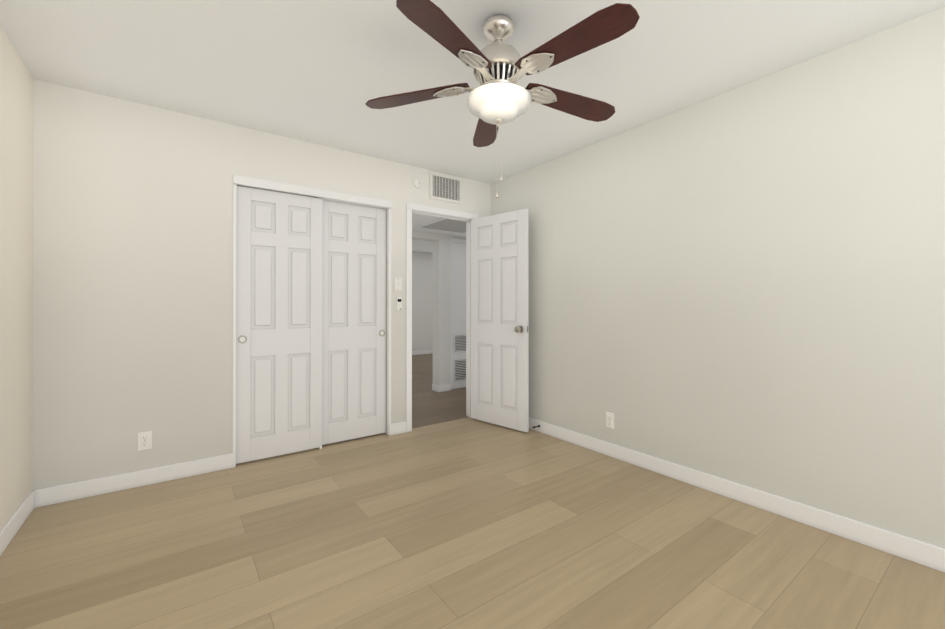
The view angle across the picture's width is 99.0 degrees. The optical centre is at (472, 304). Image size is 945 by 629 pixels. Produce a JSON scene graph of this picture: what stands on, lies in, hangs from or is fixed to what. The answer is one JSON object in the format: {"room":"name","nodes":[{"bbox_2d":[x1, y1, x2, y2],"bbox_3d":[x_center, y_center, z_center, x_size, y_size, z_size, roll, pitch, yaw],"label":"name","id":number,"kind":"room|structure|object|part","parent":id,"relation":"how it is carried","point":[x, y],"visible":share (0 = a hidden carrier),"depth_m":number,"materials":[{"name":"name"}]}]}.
{"room":"empty bedroom","nodes":[
{"label":"empty bedroom","id":0,"kind":"room"},
{"bbox_2d":[0,26,33,529],"bbox_3d":[-1.121,-0.075,0.306,0.120,2.440,5.080,0,0,-36],"label":"wall","id":1,"kind":"structure","parent":0,"point":[16,205],"depth_m":2.05,"materials":[{"name":"beige paint"}]},
{"bbox_2d":[0,489,39,555],"bbox_3d":[-1.033,1.095,0.291,0.013,0.100,4.960,0,0,-36],"label":"baseboard","id":2,"kind":"structure","parent":1,"relation":"attached to","point":[7,533],"depth_m":2.06,"materials":[{"name":"white wood"}]},
{"bbox_2d":[32,79,490,489],"bbox_3d":[-1.187,-0.062,3.329,3.340,2.440,0.120,0,0,-36],"label":"wall","id":3,"kind":"structure","parent":0,"point":[132,270],"depth_m":2.59,"materials":[{"name":"beige paint"}]},
{"bbox_2d":[40,453,234,506],"bbox_3d":[-2.082,1.105,2.587,0.967,0.100,0.013,0,0,-36],"label":"baseboard","id":4,"kind":"structure","parent":3,"relation":"attached to","point":[98,486],"depth_m":2.54,"materials":[{"name":"white wood"}]},
{"bbox_2d":[138,431,151,450],"bbox_3d":[-2.095,0.872,2.582,0.072,0.116,0.009,0,0,-36],"label":"outlet","id":5,"kind":"object","parent":3,"relation":"attached to","point":[144,440],"visible":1,"depth_m":2.58,"materials":[{"name":"white plastic"}]},
{"bbox_2d":[236,186,322,463],"bbox_3d":[-1.462,0.144,3.087,0.603,1.998,0.040,0,0,-36],"label":"sliding door","id":6,"kind":"structure","parent":3,"relation":"in","point":[278,323],"depth_m":3.06,"materials":[{"name":"white wood"}]},
{"bbox_2d":[232,175,391,466],"bbox_3d":[-1.224,0.119,3.244,1.216,2.078,0.072,0,0,-36],"label":"trim","id":7,"kind":"structure","parent":3,"relation":"attached to","point":[248,182],"depth_m":3.15,"materials":[{"name":"white wood"}]},
{"bbox_2d":[322,200,385,444],"bbox_3d":[-1.027,0.146,3.456,0.603,1.998,0.040,0,0,-36],"label":"sliding door","id":8,"kind":"structure","parent":3,"relation":"in","point":[353,321],"depth_m":3.44,"materials":[{"name":"white wood"}]},
{"bbox_2d":[394,278,401,290],"bbox_3d":[-0.665,-0.182,3.625,0.072,0.116,0.019,0,0,-36],"label":"switch plate","id":9,"kind":"object","parent":3,"relation":"attached to","point":[397,284],"visible":1,"depth_m":3.62,"materials":[{"name":"white plastic"}]},
{"bbox_2d":[396,297,401,310],"bbox_3d":[-0.660,-0.005,3.627,0.052,0.120,0.020,0,0,-36],"label":"switch","id":10,"kind":"object","parent":3,"relation":"attached to","point":[398,303],"visible":1,"depth_m":3.62,"materials":[{"name":"white plastic"}]},
{"bbox_2d":[413,178,421,187],"bbox_3d":[-0.507,-1.130,3.738,0.092,0.092,0.028,0,0,-36],"label":"smoke detector","id":11,"kind":"object","parent":3,"relation":"attached to","point":[417,182],"visible":0.96,"depth_m":3.73,"materials":[{"name":"white plastic"}]},
{"bbox_2d":[406,203,478,431],"bbox_3d":[-0.311,0.116,3.968,0.820,2.090,0.147,0,0,-36],"label":"door frame","id":12,"kind":"structure","parent":3,"relation":"attached to","point":[410,207],"depth_m":3.79,"materials":[{"name":"white wood"}]},
{"bbox_2d":[430,171,461,203],"bbox_3d":[-0.256,-1.134,3.932,0.370,0.260,0.012,0,0,-36],"label":"air vent","id":13,"kind":"object","parent":3,"relation":"in","point":[445,188],"visible":1,"depth_m":3.92,"materials":[{"name":"white metal"}]},
{"bbox_2d":[471,209,528,431],"bbox_3d":[0.263,0.143,3.896,0.216,2.012,0.698,0,0,-36],"label":"door leaf","id":14,"kind":"structure","parent":3,"relation":"in","point":[499,327],"depth_m":3.83,"materials":[{"name":"white wood"}]},
{"bbox_2d":[323,199,383,208],"bbox_3d":[-1.497,-0.061,3.567,1.360,2.440,0.630,0,0,-36],"label":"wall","id":15,"kind":"structure","parent":0,"point":[352,204],"depth_m":3.73,"materials":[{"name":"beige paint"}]},
{"bbox_2d":[412,251,432,350],"bbox_3d":[-1.529,-0.035,9.444,6.200,2.440,0.120,0,0,-36],"label":"wall","id":16,"kind":"structure","parent":0,"point":[422,300],"depth_m":9.60,"materials":[{"name":"paint"}]},
{"bbox_2d":[412,350,432,354],"bbox_3d":[-1.490,1.135,9.385,6.000,0.100,0.013,0,0,-36],"label":"baseboard","id":17,"kind":"structure","parent":16,"relation":"attached to","point":[420,352],"depth_m":9.60,"materials":[{"name":"white wood"}]},
{"bbox_2d":[412,239,432,252],"bbox_3d":[-0.441,-1.312,7.959,6.200,0.100,3.810,0,0,-36],"label":"ceiling","id":18,"kind":"structure","parent":0,"point":[421,246],"depth_m":8.73,"materials":[{"name":"white paint"}]},
{"bbox_2d":[412,230,465,388],"bbox_3d":[0.463,-0.049,6.156,4.860,2.440,0.160,0,0,-36],"label":"wall","id":19,"kind":"structure","parent":0,"point":[441,309],"depth_m":5.40,"materials":[{"name":"paint"}]},
{"bbox_2d":[432,384,450,391],"bbox_3d":[-0.426,1.123,5.495,0.194,0.090,0.172,0,0,-36],"label":"baseboard","id":20,"kind":"structure","parent":19,"relation":"attached to","point":[440,388],"depth_m":5.43,"materials":[{"name":"white wood"}]},
{"bbox_2d":[450,238,465,389],"bbox_3d":[0.010,0.129,5.759,0.800,2.080,0.023,0,0,-36],"label":"door","id":21,"kind":"structure","parent":19,"relation":"in","point":[458,314],"depth_m":5.60,"materials":[{"name":"white wood"}]},
{"bbox_2d":[412,214,465,236],"bbox_3d":[0.771,-1.002,5.654,4.760,0.100,1.320,0,0,-36],"label":"ceiling","id":22,"kind":"structure","parent":0,"point":[418,220],"depth_m":4.75,"materials":[{"name":"white paint"}]},
{"bbox_2d":[416,218,465,233],"bbox_3d":[-0.196,-0.949,4.867,0.710,0.012,0.710,0,0,-36],"label":"attic hatch","id":23,"kind":"object","parent":22,"relation":"attached to","point":[449,225],"visible":0.5,"depth_m":4.88,"materials":[{"name":"white paint"}]},
{"bbox_2d":[0,354,944,628],"bbox_3d":[0.401,1.216,5.015,9.100,0.100,10.900,0,0,-36],"label":"floor","id":24,"kind":"structure","parent":0,"point":[468,523],"depth_m":1.88,"materials":[{"name":"brown wood"}]},
{"bbox_2d":[0,0,944,183],"bbox_3d":[0.276,-1.350,1.332,3.580,0.120,5.080,0,0,-36],"label":"ceiling","id":25,"kind":"structure","parent":0,"point":[321,72],"depth_m":2.12,"materials":[{"name":"white paint"}]},
{"bbox_2d":[365,0,639,197],"bbox_3d":[0.154,-0.886,1.816,1.251,0.804,1.223,0,0,-36],"label":"ceiling fan","id":26,"kind":"object","parent":25,"relation":"hanging from","point":[497,97],"visible":1,"depth_m":1.74,"materials":[{"name":"brown wood"}]},
{"bbox_3d":[-0.266,-0.995,1.931,0.518,0.031,0.142,-4,-1,13],"label":"blade","id":27,"kind":"part","parent":26,"relation":"part of","materials":[{"name":"brown wood"}]},
{"bbox_3d":[-0.085,-0.997,1.503,0.142,0.031,0.518,0,3,31],"label":"blade","id":28,"kind":"part","parent":26,"relation":"part of","materials":[{"name":"brown wood"}]},
{"bbox_3d":[0.086,-0.993,2.235,0.142,0.031,0.518,0,-4,-5],"label":"blade","id":29,"kind":"part","parent":26,"relation":"part of","materials":[{"name":"brown wood"}]},
{"bbox_3d":[0.483,-0.994,1.994,0.518,0.031,0.142,4,-2,-23],"label":"blade","id":30,"kind":"part","parent":26,"relation":"part of","materials":[{"name":"brown wood"}]},
{"bbox_3d":[0.377,-0.996,1.542,0.142,0.031,0.518,0,3,-41],"label":"blade","id":31,"kind":"part","parent":26,"relation":"part of","materials":[{"name":"brown wood"}]},
{"bbox_2d":[491,7,944,547],"bbox_3d":[1.673,-0.066,2.347,0.120,2.440,5.080,0,0,-36],"label":"wall","id":32,"kind":"structure","parent":0,"point":[744,285],"depth_m":2.25,"materials":[{"name":"beige paint"}]},
{"bbox_2d":[606,412,613,428],"bbox_3d":[1.050,0.884,3.086,0.009,0.116,0.072,0,0,-36],"label":"outlet","id":33,"kind":"object","parent":32,"relation":"attached to","point":[609,420],"visible":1,"depth_m":3.08,"materials":[{"name":"white plastic"}]},
{"bbox_2d":[529,417,944,572],"bbox_3d":[1.644,1.104,2.246,0.040,0.100,4.960,0,0,-36],"label":"baseboard","id":34,"kind":"structure","parent":32,"relation":"attached to","point":[915,550],"depth_m":2.23,"materials":[{"name":"white wood"}]}
]}

